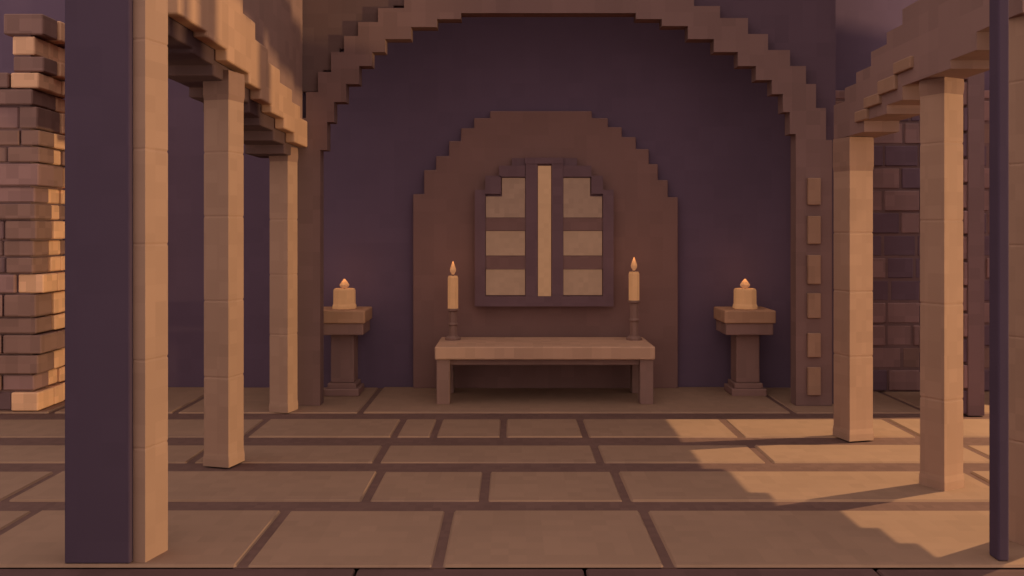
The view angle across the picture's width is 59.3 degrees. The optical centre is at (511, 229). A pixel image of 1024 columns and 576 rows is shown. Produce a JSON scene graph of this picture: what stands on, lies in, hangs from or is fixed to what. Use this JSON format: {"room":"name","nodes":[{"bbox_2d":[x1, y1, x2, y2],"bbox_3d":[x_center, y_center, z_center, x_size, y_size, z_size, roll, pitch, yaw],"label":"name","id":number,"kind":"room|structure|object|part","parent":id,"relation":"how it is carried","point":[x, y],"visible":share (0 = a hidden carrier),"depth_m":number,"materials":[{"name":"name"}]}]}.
{"room":"church","nodes":[
{"label":"church","id":0,"kind":"room"},
{"bbox_2d":[243,0,301,118],"bbox_3d":[-2.030,-2.045,7.300,0.200,2.070,1.980,0,0,0],"label":"wall","id":1,"kind":"structure","parent":0,"point":[278,23],"depth_m":7.60,"materials":[{"name":"purple paint"}]},
{"bbox_2d":[167,0,306,157],"bbox_3d":[-2.100,-1.470,6.680,0.440,1.620,3.200,0,0,0],"label":"trim","id":2,"kind":"structure","parent":1,"relation":"attached to","point":[206,38],"depth_m":6.25,"materials":[{"name":"stone"}]},
{"bbox_2d":[0,0,988,387],"bbox_3d":[1.000,-0.655,9.500,16.000,5.050,0.400,0,0,0],"label":"wall","id":3,"kind":"structure","parent":0,"point":[721,146],"depth_m":9.30,"materials":[{"name":"paint"}]},
{"bbox_2d":[475,158,613,305],"bbox_3d":[0.324,0.020,9.135,1.398,1.500,0.130,0,0,0],"label":"window","id":4,"kind":"structure","parent":3,"relation":"in","point":[544,227],"depth_m":9.09,"materials":[{"name":"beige glass"}]},
{"bbox_3d":[-0.066,0.529,9.123,0.395,0.258,0.015,0,0,0],"label":"pane","id":5,"kind":"part","parent":4,"relation":"part of","materials":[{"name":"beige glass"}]},
{"bbox_3d":[-0.066,0.134,9.123,0.395,0.248,0.015,0,0,0],"label":"pane","id":6,"kind":"part","parent":4,"relation":"part of","materials":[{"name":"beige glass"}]},
{"bbox_3d":[-0.066,-0.327,9.123,0.395,0.400,0.015,0,0,0],"label":"pane","id":7,"kind":"part","parent":4,"relation":"part of","materials":[{"name":"beige glass"}]},
{"bbox_3d":[0.329,0.010,9.115,0.132,1.317,0.030,0,0,0],"label":"slit pane","id":8,"kind":"part","parent":4,"relation":"part of","materials":[{"name":"orange glass"}]},
{"bbox_3d":[0.717,0.529,9.123,0.390,0.258,0.015,0,0,0],"label":"pane","id":9,"kind":"part","parent":4,"relation":"part of","materials":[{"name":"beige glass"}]},
{"bbox_3d":[0.717,0.134,9.123,0.390,0.248,0.015,0,0,0],"label":"pane","id":10,"kind":"part","parent":4,"relation":"part of","materials":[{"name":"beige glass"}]},
{"bbox_3d":[0.717,-0.327,9.123,0.390,0.400,0.015,0,0,0],"label":"pane","id":11,"kind":"part","parent":4,"relation":"part of","materials":[{"name":"beige glass"}]},
{"bbox_2d":[413,111,677,387],"bbox_3d":[0.342,0.202,9.250,2.709,2.836,0.100,0,0,0],"label":"arched wall panel","id":12,"kind":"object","parent":3,"relation":"attached to","point":[645,217],"depth_m":9.20,"materials":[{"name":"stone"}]},
{"bbox_2d":[0,387,1023,575],"bbox_3d":[1.000,1.744,6.825,16.000,0.253,4.950,0,0,0],"label":"floor","id":13,"kind":"structure","parent":0,"point":[584,479],"depth_m":5.71,"materials":[{"name":"brown stone"}]},
{"bbox_2d":[0,14,64,410],"bbox_3d":[-4.735,-0.156,8.354,1.130,3.552,0.692,0,0,0],"label":"brick wall","id":14,"kind":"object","parent":13,"relation":"on","point":[32,102],"visible":0.89,"depth_m":8.05,"materials":[{"name":"brown brick"}]},
{"bbox_2d":[65,0,167,562],"bbox_3d":[-1.956,-0.180,4.481,0.432,3.600,0.233,0,0,0],"label":"pier","id":15,"kind":"object","parent":13,"relation":"on","point":[116,51],"visible":1,"depth_m":4.37,"materials":[{"name":"stone"}]},
{"bbox_3d":[-2.013,-0.180,4.465,0.319,3.600,0.200,0,0,0],"label":"post","id":16,"kind":"part","parent":15,"relation":"part of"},
{"bbox_2d":[203,70,244,467],"bbox_3d":[-2.000,0.265,6.250,0.200,2.710,0.200,0,0,15],"label":"column","id":17,"kind":"structure","parent":13,"relation":"on","point":[224,99],"depth_m":6.17,"materials":[{"name":"stone"}]},
{"bbox_2d":[269,147,297,412],"bbox_3d":[-2.050,0.440,8.080,0.187,2.360,0.187,0,0,15],"label":"column","id":18,"kind":"structure","parent":13,"relation":"on","point":[283,169],"depth_m":8.00,"materials":[{"name":"stone"}]},
{"bbox_2d":[324,307,371,395],"bbox_3d":[-1.674,1.200,8.940,0.500,0.840,0.480,0,0,0],"label":"pedestal","id":19,"kind":"object","parent":13,"relation":"on","point":[344,326],"visible":0.89,"depth_m":8.83,"materials":[{"name":"stone"}]},
{"bbox_2d":[332,279,355,308],"bbox_3d":[-1.664,0.632,8.940,0.224,0.295,0.224,0,0,0],"label":"pillar candle","id":20,"kind":"object","parent":19,"relation":"on","point":[344,297],"visible":1,"depth_m":8.86,"materials":[{"name":"wax"}]},
{"bbox_2d":[0,569,1023,575],"bbox_3d":[0.500,1.751,4.147,14.988,0.237,0.395,0,0,0],"label":"trim","id":21,"kind":"structure","parent":13,"relation":"attached to","point":[3,572],"depth_m":4.29,"materials":[{"name":"stone"}]},
{"bbox_2d":[435,337,654,403],"bbox_3d":[0.305,1.350,8.705,2.040,0.540,0.770,0,0,0],"label":"altar","id":22,"kind":"object","parent":13,"relation":"on","point":[640,355],"visible":1,"depth_m":8.35,"materials":[{"name":"stone"}]},
{"bbox_3d":[-0.640,1.410,8.415,0.124,0.420,0.130,0,0,0],"label":"leg","id":23,"kind":"part","parent":22,"relation":"part of","materials":[{"name":"wood"}]},
{"bbox_3d":[-0.640,1.410,8.985,0.124,0.420,0.130,0,0,0],"label":"leg","id":24,"kind":"part","parent":22,"relation":"part of","materials":[{"name":"wood"}]},
{"bbox_2d":[445,262,460,340],"bbox_3d":[-0.580,0.694,8.850,0.150,0.772,0.150,0,0,0],"label":"candlestick","id":25,"kind":"object","parent":22,"relation":"on","point":[452,308],"visible":1,"depth_m":8.81,"materials":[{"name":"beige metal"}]},
{"bbox_3d":[-0.580,0.902,8.850,0.116,0.265,0.116,0,0,0],"label":"stem","id":26,"kind":"part","parent":25,"relation":"part of","materials":[{"name":"gold metal"}]},
{"bbox_2d":[448,262,457,308],"bbox_3d":[-0.580,0.539,8.850,0.100,0.462,0.100,0,0,0],"label":"candle","id":27,"kind":"object","parent":25,"relation":"on","point":[452,280],"depth_m":8.81,"materials":[{"name":"wax"}]},
{"bbox_2d":[626,258,641,340],"bbox_3d":[1.200,0.674,8.850,0.150,0.812,0.150,0,0,0],"label":"candlestick","id":28,"kind":"object","parent":22,"relation":"on","point":[633,300],"visible":1,"depth_m":8.81,"materials":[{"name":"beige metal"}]},
{"bbox_3d":[1.200,0.863,8.850,0.116,0.345,0.116,0,0,0],"label":"stem","id":29,"kind":"part","parent":28,"relation":"part of","materials":[{"name":"gold metal"}]},
{"bbox_2d":[629,258,638,300],"bbox_3d":[1.200,0.479,8.850,0.100,0.422,0.100,0,0,0],"label":"candle","id":30,"kind":"object","parent":28,"relation":"on","point":[633,276],"depth_m":8.81,"materials":[{"name":"wax"}]},
{"bbox_3d":[1.250,1.410,8.985,0.124,0.420,0.130,0,0,0],"label":"leg","id":31,"kind":"part","parent":22,"relation":"part of","materials":[{"name":"wood"}]},
{"bbox_3d":[1.250,1.410,8.415,0.124,0.420,0.130,0,0,0],"label":"leg","id":32,"kind":"part","parent":22,"relation":"part of","materials":[{"name":"wood"}]},
{"bbox_2d":[714,307,775,395],"bbox_3d":[2.304,1.200,8.940,0.500,0.840,0.480,0,0,0],"label":"pedestal","id":33,"kind":"object","parent":13,"relation":"on","point":[744,326],"visible":0.98,"depth_m":8.83,"materials":[{"name":"stone"}]},
{"bbox_2d":[733,279,756,308],"bbox_3d":[2.314,0.632,8.940,0.224,0.295,0.224,0,0,0],"label":"pillar candle","id":34,"kind":"object","parent":33,"relation":"on","point":[744,297],"visible":1,"depth_m":8.86,"materials":[{"name":"wax"}]},
{"bbox_2d":[833,137,873,441],"bbox_3d":[2.660,0.453,7.020,0.215,2.335,0.215,0,0,-15],"label":"column","id":35,"kind":"structure","parent":13,"relation":"on","point":[853,157],"depth_m":6.93,"materials":[{"name":"stone"}]},
{"bbox_2d":[919,77,963,490],"bbox_3d":[2.720,0.335,5.700,0.185,2.570,0.185,0,0,-27],"label":"column","id":36,"kind":"structure","parent":13,"relation":"on","point":[941,99],"depth_m":5.63,"materials":[{"name":"stone"}]},
{"bbox_2d":[834,0,1023,138],"bbox_3d":[2.697,-1.650,5.885,0.285,1.860,2.670,0,0,0],"label":"arch","id":37,"kind":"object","parent":36,"relation":"on","point":[934,38],"depth_m":5.80,"materials":[{"name":"stone"}]},
{"bbox_2d":[989,0,1023,560],"bbox_3d":[2.564,-0.180,4.606,0.526,3.600,0.205,0,0,-32],"label":"pier","id":38,"kind":"object","parent":13,"relation":"on","point":[1006,35],"visible":0.98,"depth_m":4.45,"materials":[{"name":"stone"}]},
{"bbox_3d":[2.405,-0.180,4.445,0.054,3.600,0.090,0,0,0],"label":"post","id":39,"kind":"part","parent":38,"relation":"part of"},
{"bbox_2d":[302,0,835,403],"bbox_3d":[0.480,-0.730,8.490,5.080,4.700,0.180,0,0,0],"label":"wall","id":40,"kind":"structure","parent":0,"point":[806,28],"depth_m":8.40,"materials":[{"name":"purple paint"}]},
{"bbox_2d":[302,0,403,92],"bbox_3d":[-1.325,-2.180,8.380,1.450,1.800,0.060,0,0,0],"label":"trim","id":41,"kind":"structure","parent":40,"relation":"attached to","point":[325,23],"depth_m":8.35,"materials":[{"name":"stone"}]},
{"bbox_2d":[297,0,831,405],"bbox_3d":[0.480,-0.315,8.365,4.943,3.870,0.190,0,0,0],"label":"archway","id":42,"kind":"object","parent":40,"relation":"attached to","point":[811,153],"depth_m":8.30,"materials":[{"name":"stone"}]},
{"bbox_2d":[836,90,988,390],"bbox_3d":[4.765,0.110,9.146,3.470,3.020,0.268,0,0,0],"label":"wall","id":43,"kind":"structure","parent":0,"point":[896,170],"depth_m":9.03,"materials":[{"name":"brick"}]},
{"bbox_2d":[919,72,983,415],"bbox_3d":[4.035,-1.180,5.975,0.170,5.600,5.550,0,0,0],"label":"wall","id":44,"kind":"structure","parent":0,"point":[973,95],"depth_m":7.85,"materials":[{"name":"brick"}]}
]}

